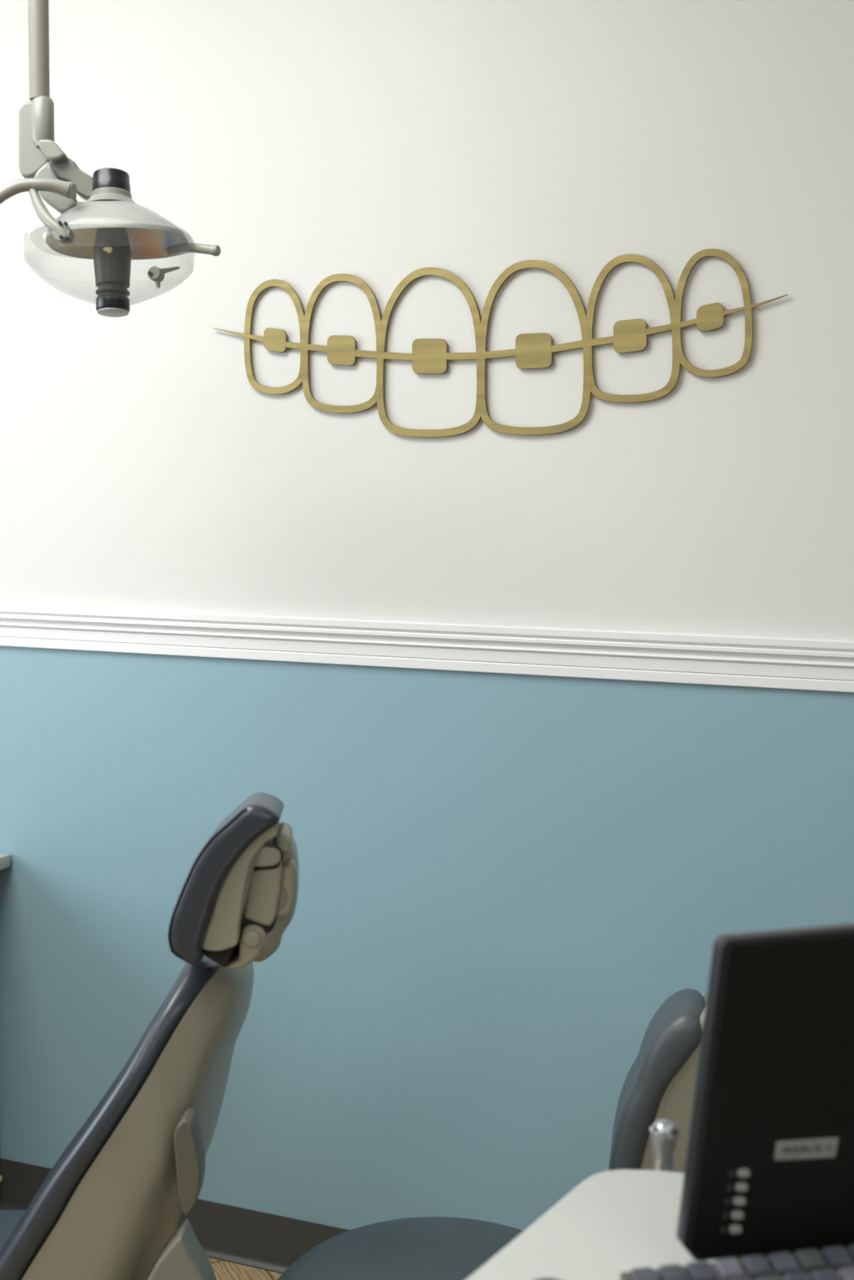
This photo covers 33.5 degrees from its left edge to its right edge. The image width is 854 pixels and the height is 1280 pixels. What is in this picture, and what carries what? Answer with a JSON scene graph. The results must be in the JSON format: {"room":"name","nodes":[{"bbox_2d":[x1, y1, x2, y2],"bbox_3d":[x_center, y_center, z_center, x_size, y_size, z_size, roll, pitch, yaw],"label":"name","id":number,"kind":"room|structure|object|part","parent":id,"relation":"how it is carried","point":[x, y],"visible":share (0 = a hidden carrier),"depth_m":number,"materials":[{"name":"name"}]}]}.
{"room":"dental clinic","nodes":[
{"label":"dental clinic","id":0,"kind":"room"},
{"bbox_2d":[208,1257,281,1279],"bbox_3d":[-0.256,1.429,-0.077,6.100,0.050,5.243,3,6,20],"label":"floor","id":1,"kind":"structure","parent":0,"point":[223,1270],"depth_m":2.59,"materials":[{"name":"brown wood"}]},
{"bbox_2d":[0,853,10,870],"bbox_3d":[-1.359,0.782,2.580,0.900,0.721,0.746,3,6,20],"label":"countertop","id":2,"kind":"structure","parent":1,"relation":"on","point":[5,859],"depth_m":2.72,"materials":[{"name":"white laminate"}]},
{"bbox_2d":[0,792,298,1279],"bbox_3d":[-0.749,0.688,1.845,1.189,1.060,0.412,1,5,1],"label":"dental chair","id":3,"kind":"object","parent":1,"relation":"on","point":[111,1207],"visible":1,"depth_m":1.65,"materials":[{"name":"leather"}]},
{"bbox_2d":[0,1209,25,1249],"bbox_3d":[-0.920,0.873,1.864,0.850,0.085,0.410,1,5,0],"label":"seat cushion","id":4,"kind":"object","parent":3,"relation":"on","point":[9,1219],"depth_m":2.00,"materials":[{"name":"leather"}]},
{"bbox_2d":[0,954,220,1279],"bbox_3d":[-0.448,0.645,1.826,0.406,0.521,0.440,3,6,20],"label":"cushion","id":5,"kind":"object","parent":3,"relation":"on","point":[109,1207],"depth_m":1.65,"materials":[{"name":"leather"}]},
{"bbox_3d":[-0.216,0.276,1.655,0.086,0.153,0.088,0,5,-4],"label":"headrest plate","id":6,"kind":"part","parent":3,"relation":"part of","materials":[{"name":"plastic"}]},
{"bbox_3d":[-0.211,0.350,1.677,0.044,0.052,0.098,0,5,-4],"label":"neck arm","id":7,"kind":"part","parent":3,"relation":"part of","materials":[{"name":"plastic"}]},
{"bbox_3d":[-0.167,0.287,1.686,0.029,0.066,0.096,0,5,-4],"label":"release handle","id":8,"kind":"part","parent":3,"relation":"part of","materials":[{"name":"plastic"}]},
{"bbox_2d":[277,988,707,1279],"bbox_3d":[0.041,0.847,1.763,0.581,0.780,0.579,3,6,20],"label":"stool","id":9,"kind":"object","parent":1,"relation":"on","point":[660,1083],"visible":0.69,"depth_m":1.79,"materials":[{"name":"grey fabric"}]},
{"bbox_3d":[0.015,0.825,1.722,0.430,0.085,0.430,3,6,20],"label":"seat","id":10,"kind":"part","parent":9,"relation":"part of","materials":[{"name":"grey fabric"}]},
{"bbox_2d":[608,988,704,1170],"bbox_3d":[0.301,0.617,1.863,0.121,0.320,0.160,2,5,9],"label":"backrest","id":11,"kind":"object","parent":9,"relation":"on","point":[660,1083],"depth_m":1.79,"materials":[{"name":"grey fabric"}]},
{"bbox_2d":[466,1169,737,1279],"bbox_3d":[0.255,0.906,1.033,0.504,0.800,0.729,4,6,34],"label":"desk","id":12,"kind":"object","parent":1,"relation":"on","point":[614,1222],"visible":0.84,"depth_m":1.17,"materials":[{"name":"white laminate"}]},
{"bbox_2d":[536,1277,557,1279],"bbox_3d":[0.094,0.487,1.018,0.060,0.034,0.100,0,5,-10],"label":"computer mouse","id":13,"kind":"object","parent":12,"relation":"on","point":[544,1278],"visible":1,"depth_m":1.05,"materials":[{"name":"plastic"}]},
{"bbox_2d":[649,1119,680,1172],"bbox_3d":[0.224,0.481,1.333,0.029,0.062,0.030,3,6,20],"label":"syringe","id":14,"kind":"object","parent":12,"relation":"on","point":[665,1134],"visible":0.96,"depth_m":1.33,"materials":[{"name":"silver metal"}]},
{"bbox_3d":[0.221,0.498,1.336,0.014,0.028,0.014,3,6,20],"label":"stem","id":15,"kind":"part","parent":14,"relation":"part of","materials":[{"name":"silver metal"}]},
{"bbox_2d":[620,1244,853,1279],"bbox_3d":[0.371,0.490,1.048,0.430,0.030,0.140,0,5,-12],"label":"keyboard","id":16,"kind":"object","parent":12,"relation":"on","point":[836,1262],"visible":1,"depth_m":1.07,"materials":[{"name":"plastic"}]},
{"bbox_2d":[676,923,853,1260],"bbox_3d":[0.343,0.354,1.171,0.311,0.277,0.124,0,5,-10],"label":"monitor","id":17,"kind":"object","parent":12,"relation":"on","point":[769,1168],"visible":0.98,"depth_m":1.11,"materials":[{"name":"plastic"}]},
{"bbox_2d":[782,1144,830,1153],"bbox_3d":[0.297,0.398,1.110,0.040,0.005,0.002,0,5,-10],"label":"print","id":18,"kind":"object","parent":17,"relation":"on","point":[785,1148],"depth_m":1.11},
{"bbox_2d":[0,0,853,1230],"bbox_3d":[0.664,-0.175,2.193,6.100,2.750,0.100,3,6,20],"label":"wall","id":19,"kind":"structure","parent":0,"point":[504,880],"depth_m":2.40,"materials":[{"name":"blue paint"}]},
{"bbox_2d":[0,1158,349,1273],"bbox_3d":[0.627,1.149,2.262,6.100,0.102,0.016,3,6,20],"label":"baseboard","id":20,"kind":"structure","parent":19,"relation":"attached to","point":[268,1242],"depth_m":2.63,"materials":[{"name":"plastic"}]},
{"bbox_2d":[0,603,853,692],"bbox_3d":[0.640,0.040,2.158,6.100,0.080,0.022,3,6,20],"label":"trim","id":21,"kind":"structure","parent":19,"relation":"attached to","point":[760,661],"depth_m":2.38,"materials":[{"name":"paint"}]},
{"bbox_2d":[212,248,788,436],"bbox_3d":[0.086,-0.476,2.325,0.984,0.285,0.009,3,6,20],"label":"wall decoration","id":22,"kind":"object","parent":19,"relation":"attached to","point":[429,356],"visible":1,"depth_m":2.31,"materials":[{"name":"gold metal"}]},
{"bbox_3d":[-0.221,-1.359,-0.334,6.100,0.050,5.243,3,6,20],"label":"ceiling","id":23,"kind":"structure","parent":0,"visible":0},
{"bbox_2d":[0,0,220,316],"bbox_3d":[-0.450,-0.993,1.906,0.350,1.096,0.180,1,5,5],"label":"lamp","id":24,"kind":"object","parent":23,"relation":"hanging from","point":[109,228],"visible":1,"depth_m":1.93,"materials":[{"name":"metal"}]},
{"bbox_3d":[-0.556,-0.578,1.884,0.161,0.071,0.022,0,5,-7],"label":"handle","id":25,"kind":"part","parent":24,"relation":"part of","materials":[{"name":"plastic"}]},
{"bbox_3d":[-0.512,-0.668,1.947,0.038,0.030,0.036,1,5,0],"label":"arm","id":26,"kind":"part","parent":24,"relation":"part of","materials":[{"name":"plastic"}]},
{"bbox_3d":[-0.488,-0.635,1.959,0.069,0.059,0.029,1,5,4],"label":"yoke plate","id":27,"kind":"part","parent":24,"relation":"part of","materials":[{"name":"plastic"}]},
{"bbox_3d":[-0.477,-0.601,1.895,0.014,0.022,0.022,3,6,20],"label":"handle","id":28,"kind":"part","parent":24,"relation":"part of","materials":[{"name":"plastic"}]},
{"bbox_3d":[-0.434,-0.626,1.952,0.053,0.039,0.053,3,6,20],"label":"knob","id":29,"kind":"part","parent":24,"relation":"part of","materials":[{"name":"black plastic"}]},
{"bbox_3d":[-0.431,-0.460,1.947,0.047,0.025,0.047,3,6,20],"label":"knob","id":30,"kind":"part","parent":24,"relation":"part of","materials":[{"name":"black plastic"}]},
{"bbox_3d":[-0.324,-0.537,1.953,0.089,0.022,0.018,5,7,36],"label":"handle","id":31,"kind":"part","parent":24,"relation":"part of","materials":[{"name":"plastic"}]},
{"bbox_3d":[-0.287,-0.530,1.929,0.008,0.015,0.015,3,6,20],"label":"handle","id":32,"kind":"part","parent":24,"relation":"part of","materials":[{"name":"plastic"}]}
]}

